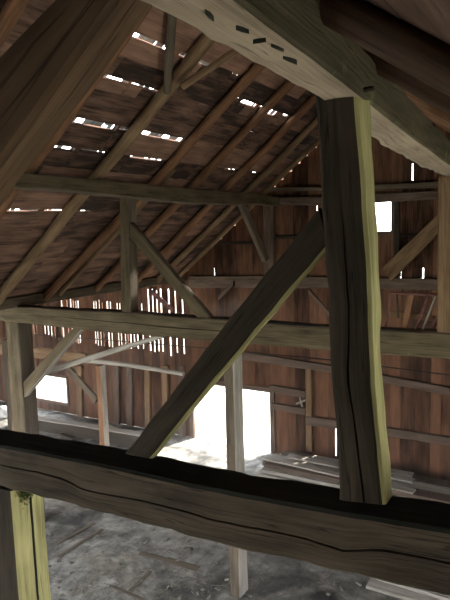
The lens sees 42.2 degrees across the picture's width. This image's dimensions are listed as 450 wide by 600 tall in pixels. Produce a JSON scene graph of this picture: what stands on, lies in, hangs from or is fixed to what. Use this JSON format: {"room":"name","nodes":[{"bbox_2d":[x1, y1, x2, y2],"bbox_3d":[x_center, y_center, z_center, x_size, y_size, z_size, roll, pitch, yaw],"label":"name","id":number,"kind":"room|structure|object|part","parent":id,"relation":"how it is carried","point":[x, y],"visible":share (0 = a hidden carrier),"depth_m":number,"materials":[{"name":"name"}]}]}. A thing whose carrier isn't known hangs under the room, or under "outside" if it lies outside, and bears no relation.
{"room":"farm building","nodes":[
{"label":"farm building","id":0,"kind":"room"},
{"bbox_2d":[0,343,88,360],"bbox_3d":[-5.173,1.305,14.659,4.638,0.327,0.131,3,8,31],"label":"rail","id":1,"kind":"object","parent":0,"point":[41,353],"visible":0.36,"depth_m":13.91,"materials":[{"name":"brown wood"}]},
{"bbox_2d":[8,34,275,210],"bbox_3d":[-1.557,-1.893,10.101,4.610,3.627,6.444,3,8,31],"label":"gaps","id":2,"kind":"structure","parent":0,"point":[90,122],"depth_m":7.96,"materials":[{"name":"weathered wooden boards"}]},
{"bbox_2d":[0,0,318,297],"bbox_3d":[-3.209,-1.590,6.732,5.442,4.282,16.950,3,8,31],"label":"ceiling","id":3,"kind":"structure","parent":0,"point":[141,62],"depth_m":9.24,"materials":[{"name":"brown wood"}]},
{"bbox_2d":[36,289,336,455],"bbox_3d":[5.291,4.612,9.230,90.000,0.120,90.000,3,8,31],"label":"sky","id":4,"kind":"structure","parent":0,"point":[210,420],"depth_m":18.48,"materials":[{"name":"white"}]},
{"bbox_2d":[0,401,402,599],"bbox_3d":[-3.969,4.826,8.074,19.300,0.120,16.500,3,8,31],"label":"floor","id":5,"kind":"structure","parent":0,"point":[204,552],"depth_m":9.87,"materials":[{"name":"grey concrete"}]},
{"bbox_2d":[0,406,6,417],"bbox_3d":[-6.814,3.458,18.006,0.758,0.352,0.525,3,8,31],"label":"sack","id":6,"kind":"object","parent":5,"relation":"on","point":[3,409],"visible":0.61,"depth_m":17.77,"materials":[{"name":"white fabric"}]},
{"bbox_2d":[1,339,13,430],"bbox_3d":[-4.968,2.495,13.530,0.189,3.216,0.130,3,8,31],"label":"timber post","id":7,"kind":"object","parent":5,"relation":"on","point":[3,342],"visible":0.43,"depth_m":13.40,"materials":[{"name":"brown wood"}]},
{"bbox_2d":[5,321,44,519],"bbox_3d":[-3.829,2.329,11.210,0.362,4.046,0.351,3,8,31],"label":"timber post","id":8,"kind":"object","parent":5,"relation":"on","point":[19,335],"visible":0.53,"depth_m":10.97,"materials":[{"name":"brown wood"}]},
{"bbox_2d":[23,328,83,396],"bbox_3d":[-3.106,1.121,10.502,1.759,1.469,0.122,3,8,31],"label":"diagonal brace","id":9,"kind":"object","parent":8,"relation":"attached to","point":[46,365],"visible":0.94,"depth_m":10.48,"materials":[{"name":"brown wood"}]},
{"bbox_2d":[0,305,449,358],"bbox_3d":[-1.202,0.371,9.286,10.593,0.368,0.295,3,8,31],"label":"tie beam","id":10,"kind":"structure","parent":8,"relation":"on","point":[428,343],"depth_m":8.63,"materials":[{"name":"brown wood"}]},
{"bbox_2d":[0,275,183,309],"bbox_3d":[-3.572,-0.032,11.248,0.221,0.219,9.482,3,8,31],"label":"beam","id":11,"kind":"structure","parent":10,"relation":"on","point":[33,299],"depth_m":11.85,"materials":[{"name":"brown wood"}]},
{"bbox_2d":[0,0,28,48],"bbox_3d":[-3.410,-1.405,6.454,5.329,4.209,0.195,3,8,31],"label":"rafter","id":12,"kind":"object","parent":11,"relation":"on","point":[12,10],"visible":1,"depth_m":5.37,"materials":[{"name":"brown wood"}]},
{"bbox_2d":[0,6,152,219],"bbox_3d":[-2.677,-1.582,7.688,5.309,4.234,0.185,3,8,31],"label":"rafter","id":13,"kind":"object","parent":11,"relation":"on","point":[47,149],"visible":0.46,"depth_m":7.25,"materials":[{"name":"brown wood"}]},
{"bbox_2d":[0,33,215,304],"bbox_3d":[-2.028,-1.702,8.733,5.331,4.256,0.236,3,8,31],"label":"rafter","id":14,"kind":"object","parent":11,"relation":"on","point":[204,43],"visible":0.82,"depth_m":8.34,"materials":[{"name":"brown wood"}]},
{"bbox_2d":[163,13,176,94],"bbox_3d":[-0.685,-3.011,7.153,0.120,0.756,1.000,-3,7,-11],"label":"strut","id":15,"kind":"object","parent":14,"relation":"attached to","point":[171,21],"visible":0.92,"depth_m":7.06,"materials":[{"name":"brown wood"}]},
{"bbox_2d":[180,48,238,89],"bbox_3d":[-0.184,-2.952,7.413,0.858,0.458,0.103,1,8,22],"label":"pole","id":16,"kind":"object","parent":14,"relation":"attached to","point":[232,53],"visible":0.88,"depth_m":7.38,"materials":[{"name":"brown wood"}]},
{"bbox_2d":[58,168,175,295],"bbox_3d":[-2.126,-1.133,10.779,3.019,2.385,0.130,2,8,29],"label":"rafter","id":17,"kind":"object","parent":11,"relation":"on","point":[66,285],"visible":0.54,"depth_m":10.94,"materials":[{"name":"brown wood"}]},
{"bbox_2d":[37,63,264,305],"bbox_3d":[-1.324,-1.882,9.914,5.327,4.196,0.299,2,8,28],"label":"rafter","id":18,"kind":"object","parent":11,"relation":"on","point":[256,69],"visible":0.78,"depth_m":9.59,"materials":[{"name":"brown wood"}]},
{"bbox_2d":[91,80,295,296],"bbox_3d":[-0.695,-2.046,10.965,5.336,4.182,0.180,3,8,31],"label":"rafter","id":19,"kind":"object","parent":11,"relation":"on","point":[288,85],"visible":0.73,"depth_m":10.50,"materials":[{"name":"brown wood"}]},
{"bbox_2d":[138,93,316,282],"bbox_3d":[-0.076,-2.188,11.982,5.340,4.200,0.192,3,8,31],"label":"rafter","id":20,"kind":"object","parent":11,"relation":"on","point":[311,100],"visible":0.7,"depth_m":11.62,"materials":[{"name":"brown wood"}]},
{"bbox_2d":[153,116,317,286],"bbox_3d":[0.411,-2.310,12.786,5.339,4.194,0.193,3,8,31],"label":"rafter","id":21,"kind":"object","parent":11,"relation":"on","point":[304,133],"visible":0.7,"depth_m":12.60,"materials":[{"name":"brown wood"}]},
{"bbox_2d":[178,137,319,276],"bbox_3d":[0.861,-2.434,13.555,5.315,4.189,0.158,3,8,31],"label":"rafter","id":22,"kind":"object","parent":11,"relation":"on","point":[316,142],"visible":0.59,"depth_m":13.87,"materials":[{"name":"brown wood"}]},
{"bbox_2d":[47,336,164,374],"bbox_3d":[-2.072,0.945,10.250,3.197,1.106,0.124,3,8,31],"label":"diagonal pole","id":23,"kind":"object","parent":10,"relation":"attached to","point":[95,356],"visible":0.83,"depth_m":10.31,"materials":[{"name":"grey wood"}]},
{"bbox_2d":[120,198,137,311],"bbox_3d":[-1.536,-0.714,9.324,0.265,1.846,0.232,3,8,31],"label":"timber post","id":24,"kind":"object","parent":10,"relation":"on","point":[129,274],"visible":0.92,"depth_m":9.24,"materials":[{"name":"brown wood"}]},
{"bbox_2d":[130,222,213,317],"bbox_3d":[-0.841,-0.463,8.911,1.503,1.484,0.118,3,8,31],"label":"diagonal brace","id":25,"kind":"object","parent":10,"relation":"on","point":[166,270],"visible":0.97,"depth_m":8.87,"materials":[{"name":"brown wood"}]},
{"bbox_2d":[384,292,436,329],"bbox_3d":[2.348,0.177,7.179,0.768,0.556,0.131,3,8,31],"label":"rack","id":26,"kind":"object","parent":10,"relation":"on","point":[406,315],"visible":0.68,"depth_m":7.17,"materials":[{"name":"brown wood"}]},
{"bbox_3d":[2.305,-0.074,7.127,0.550,0.042,0.038,3,8,31],"label":"rail","id":27,"kind":"part","parent":26,"relation":"part of","materials":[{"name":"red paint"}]},
{"bbox_2d":[437,177,449,332],"bbox_3d":[2.617,-0.514,6.853,0.207,1.830,0.232,3,8,31],"label":"timber post","id":28,"kind":"object","parent":10,"relation":"on","point":[443,267],"visible":1,"depth_m":6.77,"materials":[{"name":"brown wood"}]},
{"bbox_2d":[0,486,50,599],"bbox_3d":[-1.626,3.252,4.903,0.347,3.647,0.324,3,8,31],"label":"timber post","id":29,"kind":"object","parent":5,"relation":"on","point":[24,572],"visible":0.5,"depth_m":4.62,"materials":[{"name":"wood"}]},
{"bbox_2d":[0,429,449,595],"bbox_3d":[-1.087,1.270,4.259,6.153,0.653,0.322,3,8,31],"label":"tie beam","id":30,"kind":"structure","parent":29,"relation":"on","point":[405,541],"depth_m":3.40,"materials":[{"name":"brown wood"}]},
{"bbox_2d":[315,96,391,504],"bbox_3d":[0.681,0.015,3.016,0.369,2.088,0.222,3,8,31],"label":"timber post","id":31,"kind":"object","parent":30,"relation":"on","point":[344,124],"visible":0.98,"depth_m":2.93,"materials":[{"name":"brown wood"}]},
{"bbox_2d":[125,208,324,457],"bbox_3d":[-0.061,0.276,3.438,1.444,1.558,0.059,3,8,31],"label":"diagonal brace","id":32,"kind":"object","parent":31,"relation":"attached to","point":[307,249],"visible":1,"depth_m":3.32,"materials":[{"name":"brown wood"}]},
{"bbox_2d":[60,433,76,439],"bbox_3d":[-4.311,3.752,16.021,0.601,0.063,0.143,5,10,42],"label":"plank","id":33,"kind":"object","parent":5,"relation":"on","point":[65,435],"visible":0.97,"depth_m":15.95,"materials":[{"name":"grey wood"}]},
{"bbox_2d":[55,522,95,543],"bbox_3d":[-2.791,4.365,10.924,0.093,0.012,0.893,4,9,36],"label":"plank","id":34,"kind":"object","parent":5,"relation":"on","point":[92,523],"visible":1,"depth_m":10.90,"materials":[{"name":"wood"}]},
{"bbox_2d":[0,0,151,205],"bbox_3d":[-3.712,2.051,4.078,8.541,6.359,0.155,3,8,31],"label":"rafter","id":35,"kind":"object","parent":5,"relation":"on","point":[51,67],"visible":1,"depth_m":1.70,"materials":[{"name":"brown wood"}]},
{"bbox_2d":[141,0,449,176],"bbox_3d":[2.251,-1.494,5.882,0.391,0.373,12.289,2,8,29],"label":"beam","id":36,"kind":"structure","parent":35,"relation":"attached to","point":[289,38],"depth_m":2.27,"materials":[{"name":"wood"}]},
{"bbox_2d":[319,0,449,95],"bbox_3d":[0.554,-0.951,2.116,5.773,4.222,0.173,3,8,31],"label":"rafter","id":37,"kind":"object","parent":36,"relation":"on","point":[410,49],"visible":0.88,"depth_m":2.04,"materials":[{"name":"brown wood"}]},
{"bbox_2d":[360,46,449,114],"bbox_3d":[1.016,-1.064,2.877,5.812,4.238,0.208,3,8,31],"label":"rafter","id":38,"kind":"object","parent":36,"relation":"on","point":[434,97],"visible":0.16,"depth_m":2.87,"materials":[{"name":"brown wood"}]},
{"bbox_2d":[57,528,103,557],"bbox_3d":[-2.611,4.402,10.593,0.093,0.012,1.082,3,8,32],"label":"plank","id":39,"kind":"object","parent":5,"relation":"on","point":[60,555],"visible":1,"depth_m":10.55,"materials":[{"name":"wood"}]},
{"bbox_2d":[38,416,141,445],"bbox_3d":[-4.087,3.590,16.176,4.848,0.351,0.315,2,8,26],"label":"floor timber","id":40,"kind":"structure","parent":5,"relation":"on","point":[126,437],"depth_m":15.92,"materials":[{"name":"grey wood"}]},
{"bbox_2d":[95,365,109,445],"bbox_3d":[-2.811,2.758,13.470,0.176,2.572,0.173,3,8,31],"label":"timber post","id":41,"kind":"object","parent":5,"relation":"on","point":[100,369],"visible":0.74,"depth_m":13.37,"materials":[{"name":"brown wood"}]},
{"bbox_2d":[65,367,97,402],"bbox_3d":[-3.366,1.976,13.677,1.006,0.778,0.084,3,8,31],"label":"diagonal brace","id":42,"kind":"object","parent":41,"relation":"attached to","point":[71,371],"visible":0.92,"depth_m":13.62,"materials":[{"name":"wood"}]},
{"bbox_2d":[86,359,184,375],"bbox_3d":[-2.071,1.457,12.831,2.793,0.159,0.160,2,8,28],"label":"pole","id":43,"kind":"object","parent":41,"relation":"on","point":[97,361],"visible":0.87,"depth_m":12.74,"materials":[{"name":"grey wood"}]},
{"bbox_2d":[112,585,144,599],"bbox_3d":[-1.510,4.560,9.076,0.630,0.013,0.061,3,9,33],"label":"plank","id":44,"kind":"object","parent":5,"relation":"on","point":[114,586],"visible":1,"depth_m":9.06,"materials":[{"name":"wood"}]},
{"bbox_2d":[128,570,151,591],"bbox_3d":[-1.359,4.515,9.379,0.071,0.011,0.580,2,8,26],"label":"plank","id":45,"kind":"object","parent":5,"relation":"on","point":[148,572],"visible":1,"depth_m":9.36,"materials":[{"name":"wood"}]},
{"bbox_2d":[138,551,166,560],"bbox_3d":[-1.240,4.428,10.075,0.553,0.012,0.120,2,8,25],"label":"plank","id":46,"kind":"object","parent":5,"relation":"on","point":[142,553],"visible":1,"depth_m":10.07,"materials":[{"name":"wood"}]},
{"bbox_2d":[163,557,200,571],"bbox_3d":[-0.727,4.445,9.811,0.662,0.012,0.163,2,8,29],"label":"plank","id":47,"kind":"object","parent":5,"relation":"on","point":[169,560],"visible":1,"depth_m":9.79,"materials":[{"name":"wood"}]},
{"bbox_2d":[45,442,361,599],"bbox_3d":[-0.871,4.395,10.134,14.730,0.053,9.324,3,8,31],"label":"litter","id":48,"kind":"object","parent":5,"relation":"on","point":[189,548],"visible":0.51,"depth_m":9.37,"materials":[{"name":"grey"}]},
{"bbox_2d":[224,354,247,597],"bbox_3d":[0.165,2.546,8.789,0.189,3.988,0.274,3,8,31],"label":"timber post","id":49,"kind":"object","parent":5,"relation":"on","point":[234,423],"visible":0.58,"depth_m":8.64,"materials":[{"name":"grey wood"}]},
{"bbox_2d":[366,578,440,599],"bbox_3d":[3.371,4.470,8.474,2.600,0.053,0.304,3,8,31],"label":"plank","id":50,"kind":"object","parent":5,"relation":"on","point":[373,584],"visible":0.62,"depth_m":8.86,"materials":[{"name":"grey wood"}]},
{"bbox_3d":[2.881,4.008,12.187,4.758,0.086,0.327,3,8,31],"label":"plank","id":51,"kind":"object","parent":5,"relation":"on","visible":0},
{"bbox_3d":[3.225,3.919,12.031,4.811,0.093,0.310,3,8,31],"label":"plank","id":52,"kind":"object","parent":51,"relation":"on","visible":0},
{"bbox_3d":[3.016,3.810,12.225,4.841,0.092,0.341,3,8,31],"label":"plank","id":53,"kind":"object","parent":52,"relation":"on","visible":0},
{"bbox_2d":[271,454,449,494],"bbox_3d":[3.066,3.722,12.226,4.720,0.080,0.319,3,8,31],"label":"plank","id":54,"kind":"object","parent":53,"relation":"on","point":[419,485],"visible":0.34,"depth_m":11.78,"materials":[{"name":"wood"}]},
{"bbox_2d":[286,454,414,483],"bbox_3d":[2.617,3.586,12.484,2.798,0.039,0.205,3,8,32],"label":"plank","id":55,"kind":"object","parent":54,"relation":"on","point":[291,456],"visible":0.66,"depth_m":12.71,"materials":[{"name":"grey wood"}]},
{"bbox_3d":[3.329,3.986,12.284,5.261,0.078,0.321,3,8,31],"label":"plank","id":56,"kind":"object","parent":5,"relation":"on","visible":0},
{"bbox_3d":[3.037,3.875,12.528,4.697,0.073,0.303,3,8,31],"label":"plank","id":57,"kind":"object","parent":56,"relation":"on","visible":0},
{"bbox_3d":[3.104,3.772,12.546,4.372,0.086,0.332,3,8,31],"label":"plank","id":58,"kind":"object","parent":57,"relation":"on","visible":0},
{"bbox_2d":[281,450,449,487],"bbox_3d":[3.159,3.680,12.582,4.158,0.068,0.326,3,8,31],"label":"plank","id":59,"kind":"object","parent":58,"relation":"on","point":[419,478],"visible":0.22,"depth_m":11.99,"materials":[{"name":"grey wood"}]},
{"bbox_2d":[312,455,413,476],"bbox_3d":[2.942,3.594,12.642,2.199,0.041,0.207,2,8,30],"label":"plank","id":60,"kind":"object","parent":59,"relation":"on","point":[393,471],"visible":0.44,"depth_m":12.30,"materials":[{"name":"grey wood"}]},
{"bbox_3d":[3.743,4.444,8.601,2.611,0.057,0.353,3,8,31],"label":"plank","id":61,"kind":"object","parent":5,"relation":"on","visible":0},
{"bbox_2d":[376,579,449,599],"bbox_3d":[3.540,4.396,8.546,2.603,0.056,0.304,3,8,33],"label":"plank","id":62,"kind":"object","parent":61,"relation":"on","point":[425,592],"visible":0.3,"depth_m":8.72,"materials":[{"name":"grey wood"}]},
{"bbox_2d":[0,122,449,480],"bbox_3d":[0.142,-0.408,14.577,19.304,8.414,0.038,3,8,31],"label":"wall","id":63,"kind":"structure","parent":0,"point":[406,408],"depth_m":13.75,"materials":[{"name":"brown wood"}]},
{"bbox_2d":[37,374,69,405],"bbox_3d":[-5.509,2.786,18.391,1.605,0.948,0.034,3,8,31],"label":"window","id":64,"kind":"structure","parent":63,"relation":"in","point":[51,375],"depth_m":18.11,"materials":[{"name":"wood"}]},
{"bbox_2d":[76,365,83,417],"bbox_3d":[-4.401,2.988,17.703,0.348,2.067,0.106,3,8,31],"label":"stud","id":65,"kind":"object","parent":63,"relation":"attached to","point":[79,369],"visible":0.64,"depth_m":17.64,"materials":[{"name":"brown wood"}]},
{"bbox_2d":[113,366,120,424],"bbox_3d":[-3.136,2.933,16.936,0.305,2.128,0.106,3,8,31],"label":"stud","id":66,"kind":"object","parent":63,"relation":"attached to","point":[116,369],"visible":0.77,"depth_m":16.86,"materials":[{"name":"brown wood"}]},
{"bbox_2d":[126,367,133,426],"bbox_3d":[-2.720,2.915,16.682,0.291,2.153,0.108,3,8,31],"label":"stud","id":67,"kind":"object","parent":63,"relation":"attached to","point":[129,371],"visible":0.77,"depth_m":16.60,"materials":[{"name":"brown wood"}]},
{"bbox_2d":[13,173,280,205],"bbox_3d":[-0.971,-1.809,9.964,0.269,0.310,8.565,3,8,31],"label":"beam","id":68,"kind":"structure","parent":63,"relation":"attached to","point":[104,188],"depth_m":9.17,"materials":[{"name":"brown wood"}]},
{"bbox_2d":[238,205,268,261],"bbox_3d":[0.633,-1.427,12.626,0.103,1.268,1.283,3,8,31],"label":"diagonal brace","id":69,"kind":"object","parent":68,"relation":"attached to","point":[249,222],"visible":0.98,"depth_m":12.56,"materials":[{"name":"wood"}]},
{"bbox_2d":[144,365,150,427],"bbox_3d":[-2.158,2.890,16.341,0.276,2.183,0.108,3,8,31],"label":"stud","id":70,"kind":"object","parent":63,"relation":"attached to","point":[147,374],"visible":0.72,"depth_m":16.26,"materials":[{"name":"brown wood"}]},
{"bbox_2d":[151,290,174,312],"bbox_3d":[-1.647,0.043,15.473,0.700,0.609,0.084,3,8,31],"label":"diagonal brace","id":71,"kind":"object","parent":63,"relation":"attached to","point":[160,299],"visible":0.97,"depth_m":15.44,"materials":[{"name":"brown wood"}]},
{"bbox_2d":[162,365,168,404],"bbox_3d":[-1.622,2.868,16.013,0.257,2.207,0.105,3,8,31],"label":"stud","id":72,"kind":"object","parent":63,"relation":"attached to","point":[165,377],"visible":0.4,"depth_m":15.89,"materials":[{"name":"brown wood"}]},
{"bbox_2d":[178,365,185,437],"bbox_3d":[-1.162,2.849,15.732,0.247,2.231,0.108,3,8,31],"label":"stud","id":73,"kind":"object","parent":63,"relation":"attached to","point":[182,430],"visible":0.32,"depth_m":15.73,"materials":[{"name":"brown wood"}]},
{"bbox_2d":[190,381,275,453],"bbox_3d":[0.138,2.939,15.013,2.533,1.667,0.034,3,8,31],"label":"door frame","id":74,"kind":"structure","parent":63,"relation":"in","point":[219,383],"depth_m":14.46,"materials":[{"name":"brown wood"}]},
{"bbox_2d":[215,241,262,244],"bbox_3d":[0.003,-1.415,14.460,2.086,0.085,0.062,3,8,31],"label":"wall rail","id":75,"kind":"object","parent":63,"relation":"attached to","point":[223,242],"visible":0.49,"depth_m":14.32,"materials":[{"name":"brown wood"}]},
{"bbox_2d":[263,206,274,274],"bbox_3d":[1.050,-1.393,13.798,0.278,1.698,0.107,3,8,31],"label":"stud","id":76,"kind":"object","parent":63,"relation":"attached to","point":[268,211],"visible":0.7,"depth_m":13.73,"materials":[{"name":"brown wood"}]},
{"bbox_2d":[274,235,296,238],"bbox_3d":[1.630,-1.459,13.480,1.129,0.078,0.061,3,8,31],"label":"wall rail","id":77,"kind":"object","parent":76,"relation":"attached to","point":[291,236],"visible":0.52,"depth_m":13.58,"materials":[{"name":"brown wood"}]},
{"bbox_2d":[270,402,305,414],"bbox_3d":[1.520,2.615,14.056,0.918,0.169,0.107,3,8,31],"label":"wall rail","id":78,"kind":"object","parent":63,"relation":"attached to","point":[275,406],"visible":1,"depth_m":14.00,"materials":[{"name":"brown wood"}]},
{"bbox_2d":[270,384,305,397],"bbox_3d":[1.510,2.187,14.003,0.922,0.208,0.103,3,8,31],"label":"wall rail","id":79,"kind":"object","parent":63,"relation":"attached to","point":[295,392],"visible":1,"depth_m":13.95,"materials":[{"name":"brown wood"}]},
{"bbox_2d":[305,369,313,451],"bbox_3d":[1.996,2.576,13.793,0.157,2.116,0.105,3,8,31],"label":"stud","id":80,"kind":"object","parent":63,"relation":"attached to","point":[308,373],"visible":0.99,"depth_m":13.73,"materials":[{"name":"brown wood"}]},
{"bbox_2d":[296,397,305,406],"bbox_3d":[1.796,2.410,13.775,0.269,0.230,0.066,3,8,31],"label":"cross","id":81,"kind":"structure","parent":80,"relation":"attached to","point":[300,401],"depth_m":13.76,"materials":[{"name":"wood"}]},
{"bbox_2d":[189,275,436,289],"bbox_3d":[1.831,-0.375,13.461,6.382,0.362,0.133,3,8,31],"label":"wall rail","id":82,"kind":"object","parent":63,"relation":"attached to","point":[194,281],"visible":0.58,"depth_m":13.37,"materials":[{"name":"brown wood"}]},
{"bbox_2d":[218,281,234,300],"bbox_3d":[0.033,-0.230,14.423,0.444,0.506,0.082,3,8,31],"label":"diagonal brace","id":83,"kind":"object","parent":82,"relation":"attached to","point":[232,284],"visible":1,"depth_m":14.38,"materials":[{"name":"brown wood"}]},
{"bbox_2d":[308,288,328,315],"bbox_3d":[2.131,0.053,13.200,0.500,0.644,0.083,3,8,31],"label":"diagonal brace","id":84,"kind":"object","parent":82,"relation":"attached to","point":[310,292],"visible":0.89,"depth_m":13.17,"materials":[{"name":"brown wood"}]},
{"bbox_2d":[382,215,437,280],"bbox_3d":[3.833,-1.084,12.002,1.178,1.396,0.110,3,8,31],"label":"diagonal brace","id":85,"kind":"object","parent":82,"relation":"attached to","point":[392,268],"visible":0.94,"depth_m":11.96,"materials":[{"name":"brown wood"}]},
{"bbox_2d":[242,351,449,395],"bbox_3d":[2.512,1.624,13.335,5.016,0.522,0.131,3,8,31],"label":"wall rail","id":86,"kind":"object","parent":63,"relation":"attached to","point":[399,381],"visible":0.7,"depth_m":13.42,"materials":[{"name":"brown wood"}]},
{"bbox_2d":[270,182,437,190],"bbox_3d":[2.686,-2.441,12.615,4.166,0.250,0.127,3,8,31],"label":"wall rail","id":87,"kind":"object","parent":63,"relation":"attached to","point":[421,184],"visible":0.63,"depth_m":12.12,"materials":[{"name":"brown wood"}]},
{"bbox_2d":[280,191,437,233],"bbox_3d":[2.571,-1.897,12.801,4.505,0.941,0.135,3,8,31],"label":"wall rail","id":88,"kind":"structure","parent":63,"relation":"in","point":[391,231],"depth_m":12.27,"materials":[{"name":"brown wood"}]},
{"bbox_3d":[2.562,-2.217,12.761,4.505,0.295,0.135,3,8,31],"label":"wall rail","id":89,"kind":"part","parent":88,"relation":"part of","materials":[{"name":"brown wood"}]},
{"bbox_2d":[306,416,449,445],"bbox_3d":[3.333,2.907,13.020,3.227,0.230,0.130,3,8,31],"label":"wall rail","id":90,"kind":"object","parent":63,"relation":"attached to","point":[317,421],"visible":0.63,"depth_m":12.64,"materials":[{"name":"brown wood"}]},
{"bbox_2d":[393,201,400,276],"bbox_3d":[3.621,-1.310,12.261,0.158,1.660,0.104,3,8,31],"label":"stud","id":91,"kind":"object","parent":63,"relation":"attached to","point":[396,205],"visible":0.73,"depth_m":12.20,"materials":[{"name":"brown wood"}]},
{"bbox_2d":[400,233,437,236],"bbox_3d":[3.968,-1.346,12.082,0.835,0.101,0.055,3,8,31],"label":"wall rail","id":92,"kind":"object","parent":63,"relation":"attached to","point":[401,234],"visible":0.57,"depth_m":12.13,"materials":[{"name":"brown wood"}]},
{"bbox_2d":[32,334,449,375],"bbox_3d":[-0.514,1.030,12.097,10.731,0.108,0.024,3,8,31],"label":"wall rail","id":93,"kind":"object","parent":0,"point":[32,334],"visible":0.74,"depth_m":11.30,"materials":[{"name":"brown wood"}]},
{"bbox_2d":[363,0,449,44],"bbox_3d":[1.726,-1.222,3.814,6.232,4.528,16.950,3,8,31],"label":"ceiling","id":94,"kind":"structure","parent":0,"point":[432,17],"depth_m":1.77,"materials":[{"name":"brown wood"}]},
{"bbox_3d":[2.950,4.070,11.731,5.256,0.071,0.343,3,8,31],"label":"plank","id":95,"kind":"object","parent":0,"visible":0},
{"bbox_2d":[256,468,323,485],"bbox_3d":[2.767,3.962,11.910,4.678,0.064,0.346,3,8,31],"label":"plank","id":96,"kind":"object","parent":95,"relation":"on","point":[259,473],"visible":0.13,"depth_m":12.79,"materials":[{"name":"grey wood"}]},
{"bbox_2d":[262,467,402,496],"bbox_3d":[2.808,3.858,11.939,4.447,0.079,0.323,3,8,31],"label":"plank","id":97,"kind":"object","parent":96,"relation":"on","point":[264,470],"visible":0.34,"depth_m":12.46,"materials":[{"name":"grey wood"}]},
{"bbox_2d":[264,461,449,503],"bbox_3d":[2.719,3.751,12.051,4.121,0.089,0.317,3,8,31],"label":"plank","id":98,"kind":"object","parent":97,"relation":"on","point":[419,493],"visible":0.57,"depth_m":12.14,"materials":[{"name":"grey wood"}]},
{"bbox_2d":[261,455,415,493],"bbox_3d":[2.282,3.656,12.312,3.402,0.038,0.206,3,9,34],"label":"plank","id":99,"kind":"object","parent":98,"relation":"on","point":[267,458],"visible":0.7,"depth_m":12.53,"materials":[{"name":"grey wood"}]},
{"bbox_3d":[4.223,2.930,2.874,0.038,4.450,16.504,3,8,31],"label":"wall","id":100,"kind":"structure","parent":0,"visible":0},
{"bbox_2d":[404,90,449,122],"bbox_3d":[1.785,-1.259,4.152,5.789,4.230,0.195,3,8,31],"label":"rafter","id":101,"kind":"object","parent":100,"relation":"on","point":[425,105],"visible":0.05,"depth_m":4.27,"materials":[{"name":"brown wood"}]},
{"bbox_2d":[413,102,449,126],"bbox_3d":[2.446,-1.404,5.265,5.787,4.253,0.187,3,8,31],"label":"rafter","id":102,"kind":"object","parent":100,"relation":"on","point":[443,121],"visible":0.06,"depth_m":5.47,"materials":[{"name":"brown wood"}]},
{"bbox_2d":[422,111,449,129],"bbox_3d":[3.722,-1.714,7.385,5.786,4.207,0.197,3,8,31],"label":"rafter","id":103,"kind":"object","parent":100,"relation":"on","point":[424,113],"visible":0.06,"depth_m":7.78,"materials":[{"name":"brown wood"}]},
{"bbox_2d":[429,119,449,132],"bbox_3d":[5.158,-2.042,9.770,5.796,4.222,0.182,3,8,31],"label":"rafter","id":104,"kind":"object","parent":100,"relation":"on","point":[429,119],"visible":0.07,"depth_m":10.38,"materials":[{"name":"brown wood"}]}
]}

